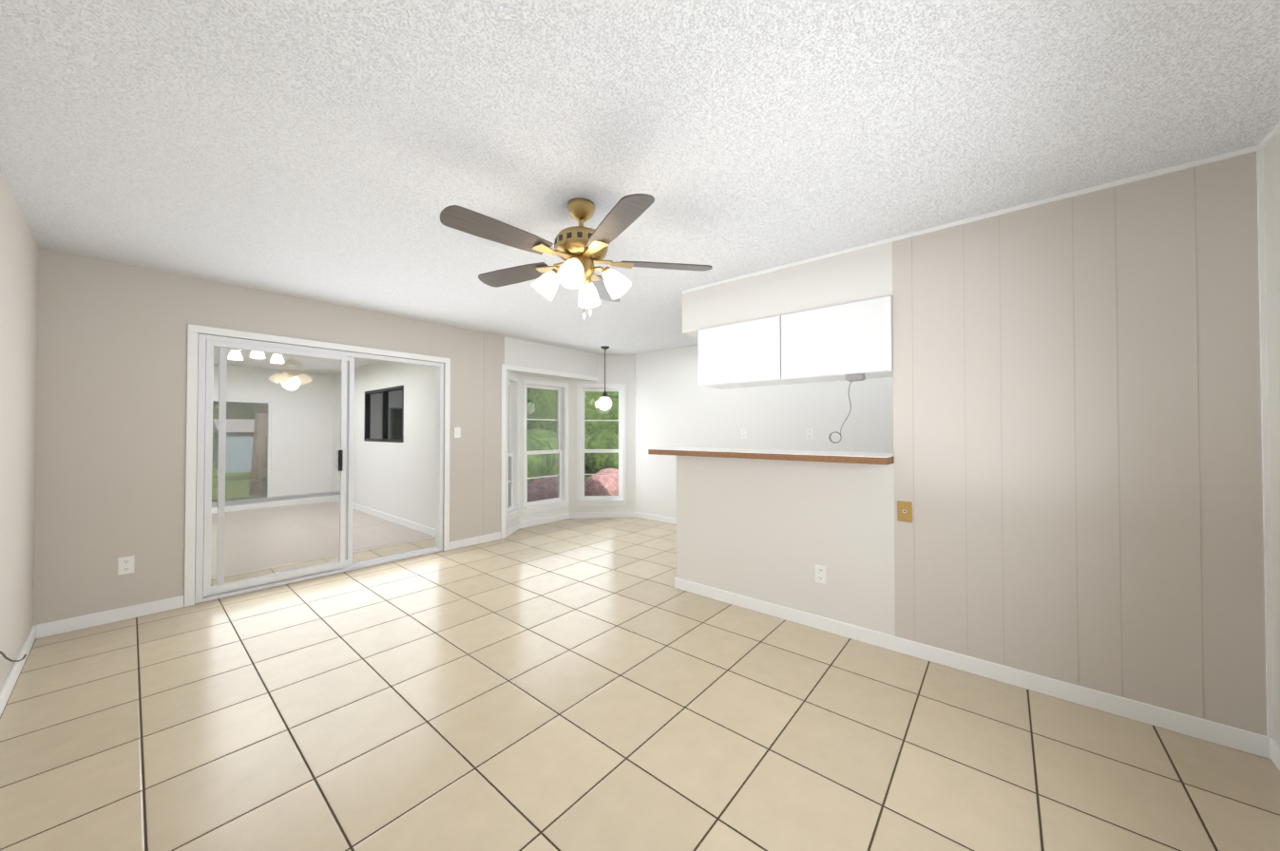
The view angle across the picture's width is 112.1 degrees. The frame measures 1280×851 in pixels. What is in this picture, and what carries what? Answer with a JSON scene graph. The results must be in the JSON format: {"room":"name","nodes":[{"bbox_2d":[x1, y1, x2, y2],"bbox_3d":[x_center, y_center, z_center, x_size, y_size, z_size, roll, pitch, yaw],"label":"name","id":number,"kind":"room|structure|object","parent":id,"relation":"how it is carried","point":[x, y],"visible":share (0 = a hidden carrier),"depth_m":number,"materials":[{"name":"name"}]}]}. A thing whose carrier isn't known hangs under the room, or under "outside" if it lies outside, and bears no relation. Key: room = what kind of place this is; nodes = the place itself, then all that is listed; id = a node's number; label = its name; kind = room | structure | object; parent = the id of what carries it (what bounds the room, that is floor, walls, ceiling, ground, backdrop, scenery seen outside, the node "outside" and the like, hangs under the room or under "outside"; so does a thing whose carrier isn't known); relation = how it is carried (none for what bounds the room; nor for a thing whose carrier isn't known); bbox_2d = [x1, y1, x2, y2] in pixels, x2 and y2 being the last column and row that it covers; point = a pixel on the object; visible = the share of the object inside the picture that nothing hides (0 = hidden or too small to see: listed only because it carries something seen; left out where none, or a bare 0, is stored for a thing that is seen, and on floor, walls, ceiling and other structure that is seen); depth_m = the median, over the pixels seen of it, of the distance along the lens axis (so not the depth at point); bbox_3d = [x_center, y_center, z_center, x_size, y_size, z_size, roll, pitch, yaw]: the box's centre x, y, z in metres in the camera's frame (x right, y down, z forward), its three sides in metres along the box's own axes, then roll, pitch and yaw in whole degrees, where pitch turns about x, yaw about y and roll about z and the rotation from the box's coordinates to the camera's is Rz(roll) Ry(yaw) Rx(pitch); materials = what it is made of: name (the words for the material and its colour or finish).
{"room":"empty living room","nodes":[
{"label":"empty living room","id":0,"kind":"room"},
{"bbox_2d":[0,168,39,691],"bbox_3d":[-1.736,0.084,0.896,5.660,2.440,0.120,-1,-1,40],"label":"wall","id":1,"kind":"structure","parent":0,"point":[19,275],"depth_m":2.22,"materials":[{"name":"beige paint"}]},
{"bbox_2d":[0,650,27,662],"bbox_3d":[-2.894,1.050,1.969,1.012,0.349,0.058,-1,-1,40],"label":"cord","id":2,"kind":"object","parent":1,"relation":"attached to","point":[6,658],"visible":1,"depth_m":1.97,"materials":[{"name":"grey plastic"}]},
{"bbox_2d":[248,402,267,496],"bbox_3d":[-9.172,-1.344,10.044,2.738,5.941,3.171,-1,-1,40],"label":"trunk","id":3,"kind":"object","parent":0,"point":[255,460],"depth_m":9.90,"materials":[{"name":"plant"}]},
{"bbox_2d":[33,248,504,625],"bbox_3d":[-2.791,0.123,3.942,0.121,2.440,3.420,-1,-1,40],"label":"wall","id":4,"kind":"structure","parent":0,"point":[111,420],"depth_m":3.01,"materials":[{"name":"beige paint"}]},
{"bbox_2d":[117,555,133,574],"bbox_3d":[-3.528,0.960,2.957,0.009,0.116,0.072,-1,-1,40],"label":"outlet","id":5,"kind":"object","parent":4,"relation":"attached to","point":[125,564],"visible":1,"depth_m":2.95,"materials":[{"name":"white plastic"}]},
{"bbox_2d":[183,324,450,607],"bbox_3d":[-2.744,0.301,3.959,0.152,2.085,1.980,-1,-1,40],"label":"sliding door","id":6,"kind":"structure","parent":4,"relation":"in","point":[205,590],"depth_m":3.54,"materials":[{"name":"glass"}]},
{"bbox_2d":[454,427,460,438],"bbox_3d":[-2.014,0.076,4.758,0.018,0.116,0.072,-1,-1,40],"label":"light switch","id":7,"kind":"object","parent":4,"relation":"attached to","point":[457,432],"visible":1,"depth_m":4.76,"materials":[{"name":"white plastic"}]},
{"bbox_2d":[211,363,333,514],"bbox_3d":[-6.740,0.262,6.968,0.100,2.480,2.880,-1,-1,40],"label":"wall","id":8,"kind":"structure","parent":0,"point":[301,444],"depth_m":7.61,"materials":[{"name":"white"}]},
{"bbox_2d":[211,399,271,510],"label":"window","id":9,"kind":"structure","parent":8,"relation":"in","point":[268,484],"depth_m":7.24,"materials":[{"name":"clear glass"}]},
{"bbox_2d":[270,496,330,507],"bbox_3d":[-6.040,1.361,7.698,0.012,0.090,0.860,-1,-1,40],"label":"baseboard","id":10,"kind":"structure","parent":8,"relation":"attached to","point":[312,501],"depth_m":7.66,"materials":[{"name":"white"}]},
{"bbox_2d":[213,346,379,374],"bbox_3d":[-4.917,-1.048,5.455,5.060,0.100,3.130,-1,-1,40],"label":"ceiling","id":11,"kind":"structure","parent":0,"point":[360,362],"depth_m":6.78,"materials":[{"name":"white paint"}]},
{"bbox_2d":[228,349,284,363],"bbox_3d":[-4.526,-0.892,5.121,0.481,0.220,0.508,-1,-1,40],"label":"light fixture","id":12,"kind":"object","parent":11,"relation":"hanging from","point":[275,359],"depth_m":5.06,"materials":[{"name":"white glass"}]},
{"bbox_2d":[210,501,435,579],"bbox_3d":[-4.917,1.430,5.423,5.060,0.105,3.130,-1,-1,40],"label":"floor","id":13,"kind":"structure","parent":0,"point":[371,532],"depth_m":5.40,"materials":[{"name":"carpet"}]},
{"bbox_2d":[329,361,436,529],"bbox_3d":[-3.902,0.257,6.565,4.960,2.480,0.100,-1,-1,40],"label":"wall","id":14,"kind":"structure","parent":0,"point":[397,480],"depth_m":6.08,"materials":[{"name":"white paint"}]},
{"bbox_2d":[363,385,403,442],"bbox_3d":[-3.858,-0.154,6.490,1.530,0.800,0.046,-1,-1,40],"label":"window","id":15,"kind":"structure","parent":14,"relation":"in","point":[384,414],"depth_m":6.46,"materials":[{"name":"black metal"}]},
{"bbox_2d":[0,496,1279,771],"bbox_3d":[-1.904,1.316,4.546,10.400,0.100,5.270,-1,-1,40],"label":"baseboard","id":16,"kind":"structure","parent":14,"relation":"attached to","point":[1213,733],"depth_m":2.43,"materials":[{"name":"white wood"}]},
{"bbox_2d":[504,336,635,530],"bbox_3d":[-1.011,0.149,5.977,0.820,2.440,2.125,-1,-1,40],"label":"wall","id":17,"kind":"structure","parent":0,"point":[620,369],"depth_m":6.37,"materials":[{"name":"white paint"}]},
{"bbox_2d":[505,373,519,522],"bbox_3d":[-1.667,0.273,5.481,0.150,1.816,0.432,0,-1,5],"label":"window","id":18,"kind":"structure","parent":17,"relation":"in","point":[512,482],"depth_m":5.63,"materials":[{"name":"white"}]},
{"bbox_2d":[522,378,568,514],"bbox_3d":[-1.353,0.281,6.090,0.150,1.816,0.776,-1,-1,40],"label":"window","id":19,"kind":"structure","parent":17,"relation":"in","point":[562,451],"depth_m":6.21,"materials":[{"name":"white"}]},
{"bbox_2d":[500,363,598,539],"bbox_3d":[-1.145,0.317,5.787,0.018,2.100,1.615,-1,-1,40],"label":"trim","id":20,"kind":"structure","parent":17,"relation":"attached to","point":[504,368],"depth_m":5.20,"materials":[{"name":"white wood"}]},
{"bbox_2d":[576,383,626,506],"bbox_3d":[-0.575,0.285,6.460,0.726,1.816,0.150,0,-1,-5],"label":"window","id":21,"kind":"structure","parent":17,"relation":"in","point":[601,500],"depth_m":6.44,"materials":[{"name":"white"}]},
{"bbox_2d":[0,517,1279,850],"bbox_3d":[-0.129,1.381,3.004,6.500,0.100,6.000,-1,-1,40],"label":"floor","id":22,"kind":"structure","parent":0,"point":[587,685],"depth_m":1.83,"materials":[{"name":"beige tile"}]},
{"bbox_2d":[0,0,1279,354],"bbox_3d":[0.077,-1.161,2.863,5.960,0.100,6.000,-1,-1,40],"label":"ceiling","id":23,"kind":"structure","parent":0,"point":[342,152],"depth_m":1.62,"materials":[{"name":"white paint"}]},
{"bbox_2d":[439,193,712,320],"bbox_3d":[-0.336,-0.820,2.160,1.308,0.600,1.284,-1,-1,40],"label":"ceiling fan","id":24,"kind":"object","parent":23,"relation":"hanging from","point":[581,250],"visible":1,"depth_m":2.07,"materials":[{"name":"brown wood"}]},
{"bbox_2d":[597,345,611,410],"bbox_3d":[-0.478,-0.637,5.875,0.200,0.870,0.200,-1,-1,40],"label":"pendant light","id":25,"kind":"object","parent":23,"relation":"hanging from","point":[604,402],"visible":1,"depth_m":5.82,"materials":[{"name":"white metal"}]},
{"bbox_2d":[635,345,893,518],"bbox_3d":[1.936,0.135,4.850,5.140,2.440,0.120,-1,-1,40],"label":"wall","id":26,"kind":"structure","parent":0,"point":[677,406],"depth_m":5.42,"materials":[{"name":"white paint"}]},
{"bbox_2d":[741,429,746,439],"bbox_3d":[1.282,0.101,5.316,0.072,0.116,0.009,-1,-1,40],"label":"electrical outlet","id":27,"kind":"object","parent":26,"relation":"attached to","point":[743,433],"visible":1,"depth_m":5.31,"materials":[{"name":"white plastic"}]},
{"bbox_2d":[806,428,813,439],"bbox_3d":[1.894,0.094,4.801,0.072,0.116,0.009,-1,-1,40],"label":"electrical outlet","id":28,"kind":"object","parent":26,"relation":"attached to","point":[810,433],"visible":1,"depth_m":4.80,"materials":[{"name":"white plastic"}]},
{"bbox_2d":[676,152,1266,736],"bbox_3d":[1.436,0.107,2.682,2.870,2.440,0.121,-1,-1,40],"label":"wall","id":29,"kind":"structure","parent":0,"point":[1077,438],"depth_m":2.09,"materials":[{"name":"beige paint"}]},
{"bbox_2d":[697,316,792,389],"bbox_3d":[0.832,-0.538,3.337,0.674,0.448,0.368,-1,-1,40],"label":"upper cabinet","id":30,"kind":"object","parent":29,"relation":"attached to","point":[742,354],"depth_m":3.19,"materials":[{"name":"white wood"}]},
{"bbox_2d":[648,447,893,464],"bbox_3d":[0.899,0.209,3.179,1.727,0.044,0.530,-1,-1,40],"label":"countertop","id":31,"kind":"structure","parent":29,"relation":"on","point":[871,458],"depth_m":2.91,"materials":[{"name":"brown"}]},
{"bbox_2d":[682,242,892,337],"bbox_3d":[1.030,-0.937,3.175,1.510,0.340,0.330,-1,-1,40],"label":"soffit","id":32,"kind":"structure","parent":29,"relation":"attached to","point":[866,274],"depth_m":2.94,"materials":[{"name":"white paint"}]},
{"bbox_2d":[814,564,826,584],"bbox_3d":[1.176,0.968,2.805,0.072,0.116,0.009,-1,-1,40],"label":"outlet","id":33,"kind":"object","parent":29,"relation":"attached to","point":[820,574],"visible":1,"depth_m":2.80,"materials":[{"name":"white plastic"}]},
{"bbox_2d":[777,295,893,383],"bbox_3d":[1.347,-0.544,2.902,0.674,0.448,0.368,-1,-1,40],"label":"upper cabinet","id":34,"kind":"object","parent":29,"relation":"attached to","point":[834,343],"depth_m":2.75,"materials":[{"name":"white wood"}]},
{"bbox_2d":[828,374,865,443],"bbox_3d":[1.329,-0.102,2.767,0.199,0.435,0.091,-1,-1,40],"label":"wire","id":35,"kind":"object","parent":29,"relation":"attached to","point":[855,377],"visible":1,"depth_m":2.74,"materials":[{"name":"silver metal"}]},
{"bbox_2d":[897,500,912,522],"bbox_3d":[1.540,0.499,2.505,0.072,0.116,0.008,-1,-1,40],"label":"jack","id":36,"kind":"object","parent":29,"relation":"attached to","point":[905,511],"visible":1,"depth_m":2.50,"materials":[{"name":"brown metal"}]},
{"bbox_2d":[681,146,1251,293],"bbox_3d":[1.416,0.063,2.612,2.810,2.354,0.014,-1,-1,40],"label":"trim","id":37,"kind":"structure","parent":29,"relation":"attached to","point":[1247,150],"depth_m":2.20,"materials":[{"name":"white wood"}]},
{"bbox_2d":[1263,131,1279,745],"bbox_3d":[2.118,0.087,1.172,0.121,2.440,5.510,-1,-1,40],"label":"wall","id":38,"kind":"structure","parent":0,"point":[1271,162],"depth_m":1.67,"materials":[{"name":"white paint"}]},
{"bbox_2d":[1251,120,1279,739],"bbox_3d":[2.064,0.045,1.212,0.014,2.354,1.260,-1,-1,40],"label":"trim","id":39,"kind":"structure","parent":38,"relation":"attached to","point":[1259,151],"depth_m":1.71,"materials":[{"name":"white wood"}]},
{"label":"outside","id":40,"kind":"structure","parent":0,"visible":0},
{"bbox_2d":[211,460,591,502],"bbox_3d":[-13.308,1.772,13.976,80.000,0.200,85.000,-1,-1,40],"label":"ground","id":41,"kind":"structure","parent":40,"point":[215,487],"depth_m":11.94,"materials":[{"name":"green plant"}]},
{"bbox_2d":[212,419,254,473],"bbox_3d":[-15.017,0.741,17.392,3.400,1.950,3.200,-1,-1,40],"label":"shed","id":42,"kind":"object","parent":41,"relation":"on","point":[248,448],"depth_m":15.73,"materials":[{"name":"blue"}]},
{"bbox_2d":[212,387,618,460],"bbox_3d":[-9.295,-1.091,9.124,73.094,15.924,87.313,-1,-1,40],"label":"treeline","id":43,"kind":"object","parent":41,"relation":"on","point":[533,410],"depth_m":29.33,"materials":[{"name":"green plant"}]},
{"bbox_2d":[526,428,557,483],"bbox_3d":[-3.080,1.038,11.264,2.312,1.956,3.145,-1,-1,40],"label":"bush","id":44,"kind":"object","parent":41,"relation":"on","point":[540,466],"depth_m":10.60,"materials":[{"name":"green plant"}]},
{"bbox_2d":[527,475,557,502],"bbox_3d":[-1.709,1.325,7.776,1.156,0.804,1.318,-1,-1,40],"label":"bush","id":45,"kind":"object","parent":41,"relation":"on","point":[537,492],"depth_m":7.30,"materials":[{"name":"pink plant"}]},
{"bbox_2d":[584,429,618,476],"bbox_3d":[-1.307,1.031,14.798,2.698,1.794,2.644,-1,-1,40],"label":"bush","id":46,"kind":"object","parent":41,"relation":"on","point":[608,439],"depth_m":13.77,"materials":[{"name":"green plant"}]},
{"bbox_2d":[584,468,618,496],"bbox_3d":[-0.738,1.346,9.338,0.911,0.825,1.221,-1,-1,40],"label":"bush","id":47,"kind":"object","parent":41,"relation":"on","point":[610,483],"depth_m":8.89,"materials":[{"name":"pink plant"}]}
]}

